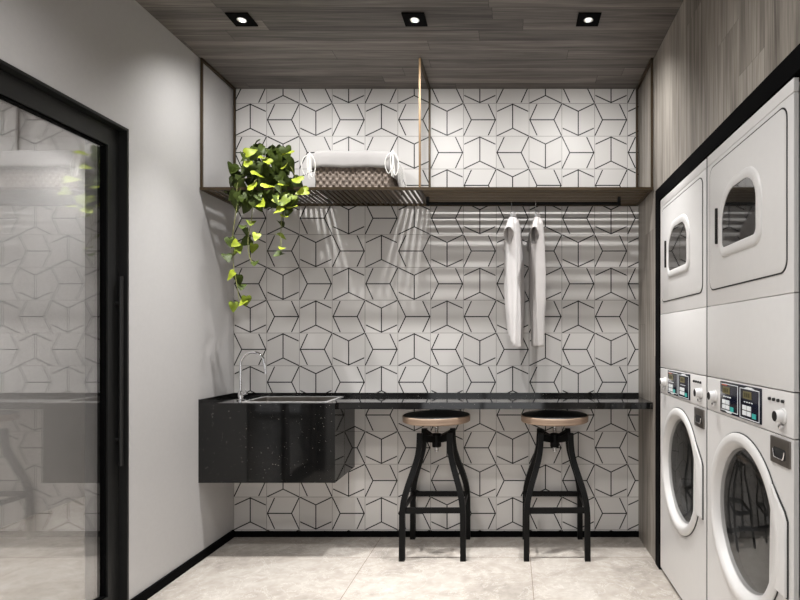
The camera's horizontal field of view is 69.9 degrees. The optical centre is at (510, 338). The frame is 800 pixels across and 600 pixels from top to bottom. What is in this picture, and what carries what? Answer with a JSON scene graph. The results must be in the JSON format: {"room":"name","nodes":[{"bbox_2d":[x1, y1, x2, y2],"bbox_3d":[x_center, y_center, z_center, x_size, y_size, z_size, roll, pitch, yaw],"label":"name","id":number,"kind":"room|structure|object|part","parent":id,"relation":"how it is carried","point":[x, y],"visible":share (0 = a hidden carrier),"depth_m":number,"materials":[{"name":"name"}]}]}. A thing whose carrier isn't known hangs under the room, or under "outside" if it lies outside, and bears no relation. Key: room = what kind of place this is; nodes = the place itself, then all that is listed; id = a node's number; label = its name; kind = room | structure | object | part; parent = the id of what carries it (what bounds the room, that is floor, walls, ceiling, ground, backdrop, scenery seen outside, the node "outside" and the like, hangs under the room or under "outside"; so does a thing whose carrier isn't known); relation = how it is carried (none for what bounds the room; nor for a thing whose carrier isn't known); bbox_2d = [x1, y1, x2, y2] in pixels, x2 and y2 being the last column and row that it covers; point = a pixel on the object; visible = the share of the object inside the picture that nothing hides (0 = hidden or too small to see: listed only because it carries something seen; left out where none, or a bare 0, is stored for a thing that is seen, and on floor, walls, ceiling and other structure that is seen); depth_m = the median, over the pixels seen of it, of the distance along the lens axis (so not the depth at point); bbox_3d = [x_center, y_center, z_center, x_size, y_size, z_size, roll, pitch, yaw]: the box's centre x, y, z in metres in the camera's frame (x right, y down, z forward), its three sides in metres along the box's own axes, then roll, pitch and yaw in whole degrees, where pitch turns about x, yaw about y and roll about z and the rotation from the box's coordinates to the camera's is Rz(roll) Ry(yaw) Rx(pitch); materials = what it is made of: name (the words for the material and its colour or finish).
{"room":"laundry","nodes":[
{"label":"laundry","id":0,"kind":"room"},
{"bbox_2d":[0,100,84,527],"bbox_3d":[-3.310,-0.161,1.750,0.100,2.729,8.700,0,0,0],"label":"wall","id":1,"kind":"structure","parent":0,"point":[42,164],"depth_m":3.86,"materials":[{"name":"clear glass"}]},
{"bbox_2d":[0,0,233,599],"bbox_3d":[-1.787,-0.161,1.700,0.190,2.729,8.600,0,0,0],"label":"wall","id":2,"kind":"structure","parent":0,"point":[113,58],"depth_m":2.65,"materials":[{"name":"grey paint"}]},
{"bbox_2d":[0,59,128,599],"bbox_3d":[-1.758,0.139,1.706,0.139,2.130,1.513,0,0,0],"label":"door","id":3,"kind":"structure","parent":2,"relation":"in","point":[18,88],"depth_m":2.39,"materials":[{"name":"black metal"}]},
{"bbox_3d":[-1.710,0.140,2.436,0.031,0.828,0.018,0,0,0],"label":"pull handle","id":4,"kind":"part","parent":3,"relation":"part of","materials":[{"name":"black metal"}]},
{"bbox_2d":[130,530,234,599],"bbox_3d":[-1.686,1.181,2.927,0.012,0.046,0.922,0,0,0],"label":"baseboard","id":5,"kind":"structure","parent":2,"relation":"attached to","point":[170,577],"depth_m":2.86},
{"bbox_2d":[0,497,681,599],"bbox_3d":[-0.880,1.234,1.700,4.960,0.060,8.800,0,0,0],"label":"floor","id":6,"kind":"structure","parent":0,"point":[42,555],"depth_m":2.91,"materials":[{"name":"tile"}]},
{"bbox_2d":[399,410,470,561],"bbox_3d":[-0.426,0.817,3.196,0.386,0.774,0.386,0,0,0],"label":"bar stool","id":7,"kind":"object","parent":6,"relation":"on","point":[436,418],"visible":1,"depth_m":3.10,"materials":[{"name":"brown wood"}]},
{"bbox_3d":[-0.550,0.865,3.071,0.043,0.679,0.161,0,0,45],"label":"leg","id":8,"kind":"part","parent":7,"relation":"part of","materials":[{"name":"black metal"}]},
{"bbox_3d":[-0.550,0.865,3.321,0.161,0.679,0.043,0,0,45],"label":"leg","id":9,"kind":"part","parent":7,"relation":"part of","materials":[{"name":"black metal"}]},
{"bbox_3d":[-0.426,0.452,3.196,0.386,0.040,0.386,0,0,0],"label":"seat","id":10,"kind":"part","parent":7,"relation":"part of","materials":[{"name":"brown wood"}]},
{"bbox_3d":[-0.426,0.558,3.196,0.024,0.172,0.024,0,0,0],"label":"screw post","id":11,"kind":"part","parent":7,"relation":"part of","materials":[{"name":"silver metal"}]},
{"bbox_3d":[-0.301,0.865,3.071,0.161,0.679,0.043,0,0,45],"label":"leg","id":12,"kind":"part","parent":7,"relation":"part of","materials":[{"name":"black metal"}]},
{"bbox_3d":[-0.301,0.865,3.321,0.043,0.679,0.161,0,0,45],"label":"leg","id":13,"kind":"part","parent":7,"relation":"part of","materials":[{"name":"black metal"}]},
{"bbox_2d":[521,410,590,561],"bbox_3d":[0.250,0.817,3.196,0.386,0.774,0.386,0,0,0],"label":"bar stool","id":14,"kind":"object","parent":6,"relation":"on","point":[554,418],"visible":1,"depth_m":3.09,"materials":[{"name":"black metal"}]},
{"bbox_3d":[0.126,0.865,3.321,0.161,0.679,0.043,0,0,45],"label":"leg","id":15,"kind":"part","parent":14,"relation":"part of","materials":[{"name":"black metal"}]},
{"bbox_3d":[0.126,0.865,3.071,0.043,0.679,0.161,0,0,45],"label":"leg","id":16,"kind":"part","parent":14,"relation":"part of","materials":[{"name":"black metal"}]},
{"bbox_3d":[0.250,0.452,3.196,0.386,0.040,0.386,0,0,0],"label":"seat","id":17,"kind":"part","parent":14,"relation":"part of","materials":[{"name":"brown wood"}]},
{"bbox_3d":[0.250,0.558,3.196,0.024,0.172,0.024,0,0,0],"label":"screw post","id":18,"kind":"part","parent":14,"relation":"part of","materials":[{"name":"silver metal"}]},
{"bbox_3d":[0.374,0.865,3.321,0.043,0.679,0.161,0,0,45],"label":"leg","id":19,"kind":"part","parent":14,"relation":"part of","materials":[{"name":"black metal"}]},
{"bbox_3d":[0.374,0.865,3.071,0.161,0.679,0.043,0,0,45],"label":"leg","id":20,"kind":"part","parent":14,"relation":"part of","materials":[{"name":"black metal"}]},
{"bbox_2d":[659,367,706,599],"bbox_3d":[1.094,0.676,2.564,0.686,1.056,0.686,0,0,0],"label":"washing machine","id":21,"kind":"object","parent":6,"relation":"on","point":[683,395],"visible":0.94,"depth_m":2.59,"materials":[{"name":"white metal"}]},
{"bbox_3d":[0.764,0.216,2.808,0.026,0.046,0.046,0,0,0],"label":"knob","id":22,"kind":"part","parent":21,"relation":"part of","materials":[{"name":"white plastic"}]},
{"bbox_3d":[0.775,0.210,2.583,0.004,0.112,0.337,0,0,0],"label":"display panel","id":23,"kind":"part","parent":21,"relation":"part of","materials":[{"name":"black plastic"}]},
{"bbox_3d":[0.783,0.604,2.565,0.040,0.570,0.570,0,0,0],"label":"door","id":24,"kind":"part","parent":21,"relation":"part of","materials":[{"name":"white plastic"}]},
{"bbox_2d":[660,159,706,375],"bbox_3d":[1.101,-0.286,2.564,0.672,0.866,0.686,0,0,0],"label":"dryer","id":25,"kind":"object","parent":21,"relation":"on","point":[683,211],"visible":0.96,"depth_m":2.47,"materials":[{"name":"white metal"}]},
{"bbox_3d":[0.769,-0.423,2.781,0.008,0.134,0.010,0,0,0],"label":"handle","id":26,"kind":"part","parent":25,"relation":"part of","materials":[{"name":"black plastic"}]},
{"bbox_3d":[0.775,-0.424,2.560,0.003,0.467,0.600,0,0,0],"label":"door","id":27,"kind":"part","parent":25,"relation":"part of","materials":[{"name":"white metal"}]},
{"bbox_3d":[0.784,-0.700,2.559,0.014,0.038,0.675,0,0,0],"label":"panel","id":28,"kind":"part","parent":25,"relation":"part of","materials":[{"name":"white metal"}]},
{"bbox_3d":[0.784,0.010,2.559,0.014,0.272,0.675,0,0,0],"label":"panel","id":29,"kind":"part","parent":25,"relation":"part of","materials":[{"name":"white metal"}]},
{"bbox_3d":[0.784,-0.404,2.559,0.014,0.550,0.675,0,0,0],"label":"panel","id":30,"kind":"part","parent":25,"relation":"part of","materials":[{"name":"white metal"}]},
{"bbox_2d":[678,374,688,398],"bbox_3d":[0.772,0.210,2.499,0.001,0.105,0.148,0,0,0],"label":"control panel","id":31,"kind":"object","parent":21,"relation":"attached to","point":[683,379],"depth_m":2.49,"materials":[{"name":"black plastic"}]},
{"bbox_3d":[0.784,0.212,2.559,0.014,0.126,0.675,0,0,0],"label":"control panel","id":32,"kind":"part","parent":21,"relation":"part of","materials":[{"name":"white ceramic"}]},
{"bbox_3d":[0.764,0.220,2.280,0.026,0.046,0.046,0,0,0],"label":"knob","id":33,"kind":"part","parent":21,"relation":"part of","materials":[{"name":"white plastic"}]},
{"bbox_3d":[0.772,0.330,2.294,0.001,0.032,0.072,0,0,0],"label":"drawer pull","id":34,"kind":"part","parent":21,"relation":"part of","materials":[{"name":"silver metal"}]},
{"bbox_3d":[0.774,0.324,2.294,0.004,0.076,0.116,0,0,0],"label":"detergent drawer","id":35,"kind":"part","parent":21,"relation":"part of","materials":[{"name":"metal"}]},
{"bbox_2d":[707,376,799,599],"bbox_3d":[1.094,0.676,1.875,0.686,1.056,0.686,0,0,0],"label":"washing machine","id":36,"kind":"object","parent":6,"relation":"on","point":[753,431],"visible":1,"depth_m":1.95,"materials":[{"name":"white metal"}]},
{"bbox_3d":[0.764,0.216,2.118,0.026,0.046,0.046,0,0,0],"label":"knob","id":37,"kind":"part","parent":36,"relation":"part of","materials":[{"name":"white plastic"}]},
{"bbox_2d":[722,383,737,414],"bbox_3d":[0.772,0.212,1.975,0.001,0.102,0.151,0,0,0],"label":"control panel","id":38,"kind":"object","parent":36,"relation":"attached to","point":[729,390],"depth_m":1.97,"materials":[{"name":"black plastic"}]},
{"bbox_3d":[0.775,0.210,1.893,0.004,0.112,0.337,0,0,0],"label":"display panel","id":39,"kind":"part","parent":36,"relation":"part of","materials":[{"name":"black plastic"}]},
{"bbox_3d":[0.783,0.604,1.875,0.040,0.570,0.570,0,0,0],"label":"door","id":40,"kind":"part","parent":36,"relation":"part of","materials":[{"name":"white plastic"}]},
{"bbox_2d":[740,387,758,422],"bbox_3d":[0.772,0.210,1.809,0.001,0.105,0.148,0,0,0],"label":"control panel","id":41,"kind":"object","parent":36,"relation":"attached to","point":[749,396],"depth_m":1.80,"materials":[{"name":"black plastic"}]},
{"bbox_3d":[0.784,0.212,1.869,0.014,0.126,0.675,0,0,0],"label":"control panel","id":42,"kind":"part","parent":36,"relation":"part of","materials":[{"name":"white metal"}]},
{"bbox_2d":[707,77,799,391],"bbox_3d":[1.101,-0.286,1.875,0.672,0.866,0.686,0,0,0],"label":"dryer","id":43,"kind":"object","parent":36,"relation":"on","point":[753,177],"visible":1,"depth_m":1.75,"materials":[{"name":"white metal"}]},
{"bbox_3d":[0.769,-0.423,2.091,0.008,0.134,0.010,0,0,0],"label":"handle","id":44,"kind":"part","parent":43,"relation":"part of","materials":[{"name":"black plastic"}]},
{"bbox_3d":[0.775,-0.424,1.870,0.003,0.467,0.600,0,0,0],"label":"door","id":45,"kind":"part","parent":43,"relation":"part of","materials":[{"name":"white metal"}]},
{"bbox_3d":[0.784,-0.700,1.869,0.014,0.038,0.675,0,0,0],"label":"panel","id":46,"kind":"part","parent":43,"relation":"part of","materials":[{"name":"white metal"}]},
{"bbox_3d":[0.784,0.010,1.869,0.014,0.272,0.675,0,0,0],"label":"panel","id":47,"kind":"part","parent":43,"relation":"part of","materials":[{"name":"white metal"}]},
{"bbox_3d":[0.784,-0.404,1.869,0.014,0.550,0.675,0,0,0],"label":"panel","id":48,"kind":"part","parent":43,"relation":"part of","materials":[{"name":"white metal"}]},
{"bbox_3d":[0.769,0.333,1.604,0.004,0.026,0.072,0,0,0],"label":"drawer handle","id":49,"kind":"part","parent":36,"relation":"part of","materials":[{"name":"silver metal"}]},
{"bbox_3d":[0.772,0.330,1.604,0.001,0.032,0.072,0,0,0],"label":"drawer pull","id":50,"kind":"part","parent":36,"relation":"part of","materials":[{"name":"silver metal"}]},
{"bbox_3d":[0.764,0.220,1.590,0.026,0.046,0.046,0,0,0],"label":"knob","id":51,"kind":"part","parent":36,"relation":"part of","materials":[{"name":"white plastic"}]},
{"bbox_3d":[0.774,0.324,1.604,0.004,0.076,0.116,0,0,0],"label":"detergent drawer","id":52,"kind":"part","parent":36,"relation":"part of","materials":[{"name":"metal"}]},
{"bbox_2d":[0,0,682,138],"bbox_3d":[-1.242,-1.550,1.700,4.237,0.050,8.800,0,0,0],"label":"ceiling","id":53,"kind":"structure","parent":0,"point":[295,44],"depth_m":2.86,"materials":[{"name":"brown wood"}]},
{"bbox_2d":[225,12,257,26],"bbox_3d":[-1.283,-1.522,2.657,0.107,0.006,0.107,0,0,0],"label":"recessed light","id":54,"kind":"object","parent":53,"relation":"in","point":[239,19],"visible":1,"depth_m":2.65,"materials":[{"name":"black metal"}]},
{"bbox_2d":[401,12,427,26],"bbox_3d":[-0.459,-1.522,2.657,0.107,0.006,0.107,0,0,0],"label":"recessed light","id":55,"kind":"object","parent":53,"relation":"in","point":[411,19],"visible":1,"depth_m":2.65,"materials":[{"name":"black metal"}]},
{"bbox_2d":[200,58,652,205],"bbox_3d":[-0.458,-1.145,3.210,2.459,0.761,0.374,0,0,0],"label":"shelf","id":56,"kind":"object","parent":53,"relation":"hanging from","point":[430,196],"visible":0.89,"depth_m":3.19,"materials":[{"name":"brown metal"}]},
{"bbox_3d":[-1.680,-1.175,3.030,0.011,0.701,0.011,0,0,0],"label":"post","id":57,"kind":"part","parent":56,"relation":"part of","materials":[{"name":"brown metal"}]},
{"bbox_3d":[-1.680,-0.817,3.211,0.013,0.015,0.347,0,0,0],"label":"rail","id":58,"kind":"part","parent":56,"relation":"part of","materials":[{"name":"brown wood"}]},
{"bbox_3d":[-1.680,-1.175,3.390,0.011,0.701,0.011,0,0,0],"label":"post","id":59,"kind":"part","parent":56,"relation":"part of","materials":[{"name":"brown metal"}]},
{"bbox_2d":[221,139,308,312],"bbox_3d":[-1.340,-0.622,3.090,0.530,0.961,0.304,0,0,0],"label":"trailing plant","id":60,"kind":"object","parent":56,"relation":"on","point":[259,173],"visible":0.98,"depth_m":3.02,"materials":[{"name":"green plant"}]},
{"bbox_3d":[-1.088,-0.819,3.211,1.157,0.007,0.347,0,0,0],"label":"slat panel","id":61,"kind":"part","parent":56,"relation":"part of","materials":[{"name":"brown metal"}]},
{"bbox_2d":[301,150,406,201],"bbox_3d":[-0.882,-0.939,3.212,0.539,0.229,0.343,0,0,0],"label":"laundry basket","id":62,"kind":"object","parent":56,"relation":"on","point":[331,168],"visible":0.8,"depth_m":3.08,"materials":[{"name":"brown wicker"}]},
{"bbox_3d":[-0.495,-1.175,3.030,0.011,0.701,0.011,0,0,0],"label":"post","id":63,"kind":"part","parent":56,"relation":"part of","materials":[{"name":"orange metal"}]},
{"bbox_3d":[-0.495,-0.817,3.211,0.013,0.015,0.347,0,0,0],"label":"rail","id":64,"kind":"part","parent":56,"relation":"part of","materials":[{"name":"brown wood"}]},
{"bbox_3d":[-0.458,-0.817,3.030,2.459,0.015,0.014,0,0,0],"label":"rail","id":65,"kind":"part","parent":56,"relation":"part of","materials":[{"name":"brown metal"}]},
{"bbox_3d":[-0.495,-1.175,3.390,0.011,0.701,0.011,0,0,0],"label":"post","id":66,"kind":"part","parent":56,"relation":"part of","materials":[{"name":"brown metal"}]},
{"bbox_3d":[-0.458,-0.817,3.390,2.459,0.015,0.013,0,0,0],"label":"rail","id":67,"kind":"part","parent":56,"relation":"part of","materials":[{"name":"brown metal"}]},
{"bbox_3d":[0.072,-0.778,3.200,1.112,0.018,0.018,0,0,0],"label":"hanging rod","id":68,"kind":"part","parent":56,"relation":"part of","materials":[{"name":"black metal"}]},
{"bbox_3d":[0.135,-0.819,3.211,1.248,0.006,0.330,0,0,0],"label":"slat panel","id":69,"kind":"part","parent":56,"relation":"part of","materials":[{"name":"brown wood"}]},
{"bbox_3d":[0.765,-1.175,3.390,0.011,0.701,0.011,0,0,0],"label":"post","id":70,"kind":"part","parent":56,"relation":"part of","materials":[{"name":"brown metal"}]},
{"bbox_3d":[0.765,-0.817,3.211,0.013,0.015,0.347,0,0,0],"label":"rail","id":71,"kind":"part","parent":56,"relation":"part of","materials":[{"name":"brown wood"}]},
{"bbox_3d":[0.765,-1.175,3.030,0.011,0.701,0.011,0,0,0],"label":"post","id":72,"kind":"part","parent":56,"relation":"part of","materials":[{"name":"brown metal"}]},
{"bbox_2d":[576,12,600,26],"bbox_3d":[0.369,-1.522,2.657,0.107,0.006,0.107,0,0,0],"label":"recessed light","id":73,"kind":"object","parent":53,"relation":"in","point":[585,19],"visible":1,"depth_m":2.65,"materials":[{"name":"black metal"}]},
{"bbox_2d":[234,89,637,530],"bbox_3d":[-0.422,-0.161,3.450,2.539,2.729,0.100,0,0,0],"label":"wall","id":74,"kind":"structure","parent":0,"point":[358,299],"depth_m":3.40,"materials":[{"name":"tile"}]},
{"bbox_2d":[198,409,354,482],"bbox_3d":[-1.322,0.582,3.209,0.739,0.395,0.382,0,0,0],"label":"base cabinet","id":75,"kind":"object","parent":74,"relation":"attached to","point":[235,446],"visible":0.89,"depth_m":3.02,"materials":[{"name":"black stone"}]},
{"bbox_2d":[198,393,652,409],"bbox_3d":[-0.458,0.355,3.209,2.468,0.057,0.382,0,0,0],"label":"countertop","id":76,"kind":"structure","parent":74,"relation":"attached to","point":[229,401],"depth_m":3.10,"materials":[{"name":"black stone"}]},
{"bbox_2d":[237,351,266,400],"bbox_3d":[-1.458,0.207,3.135,0.171,0.281,0.053,0,0,0],"label":"tap","id":77,"kind":"object","parent":76,"relation":"on","point":[241,394],"visible":1,"depth_m":3.13,"materials":[{"name":"silver metal"}]},
{"bbox_2d":[242,396,343,402],"bbox_3d":[-1.240,0.427,3.197,0.478,0.169,0.303,0,0,0],"label":"sink","id":78,"kind":"object","parent":76,"relation":"in","point":[265,399],"visible":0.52,"depth_m":3.33,"materials":[{"name":"metal"}]},
{"bbox_3d":[-1.240,0.429,3.197,0.442,0.165,0.267,0,0,0],"label":"bowl","id":79,"kind":"part","parent":78,"relation":"part of","materials":[{"name":"metal"}]},
{"bbox_2d":[235,531,638,536],"bbox_3d":[-0.458,1.187,3.394,2.469,0.034,0.012,0,0,0],"label":"baseboard","id":80,"kind":"structure","parent":74,"relation":"attached to","point":[237,533],"depth_m":3.39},
{"bbox_2d":[638,0,799,560],"bbox_3d":[0.812,-0.161,0.400,0.070,2.729,6.000,0,0,0],"label":"wall","id":81,"kind":"structure","parent":0,"point":[713,55],"depth_m":2.51,"materials":[{"name":"brown wood"}]},
{"bbox_2d":[655,43,799,569],"bbox_3d":[0.810,0.205,1.995,0.073,1.997,1.990,0,0,0],"label":"niche","id":82,"kind":"object","parent":81,"relation":"attached to","point":[789,68],"visible":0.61,"depth_m":2.47,"materials":[{"name":"black metal"}]},
{"bbox_3d":[0.003,-0.714,3.200,0.012,0.156,0.298,0,0,0],"label":"clothes hanger","id":83,"kind":"object","parent":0,"visible":0},
{"bbox_2d":[503,211,524,346],"bbox_3d":[0.018,-0.344,3.201,0.134,0.779,0.467,0,0,0],"label":"shirt","id":84,"kind":"object","parent":83,"relation":"hanging from","point":[514,287],"visible":0.96,"depth_m":3.07,"materials":[{"name":"white fabric"}]},
{"bbox_3d":[0.141,-0.714,3.200,0.012,0.156,0.298,0,0,0],"label":"clothes hanger","id":85,"kind":"object","parent":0,"visible":0},
{"bbox_2d":[527,211,545,346],"bbox_3d":[0.148,-0.344,3.200,0.108,0.779,0.462,0,0,0],"label":"shirt","id":86,"kind":"object","parent":85,"relation":"hanging from","point":[535,242],"visible":0.98,"depth_m":3.06,"materials":[{"name":"grey fabric"}]}
]}

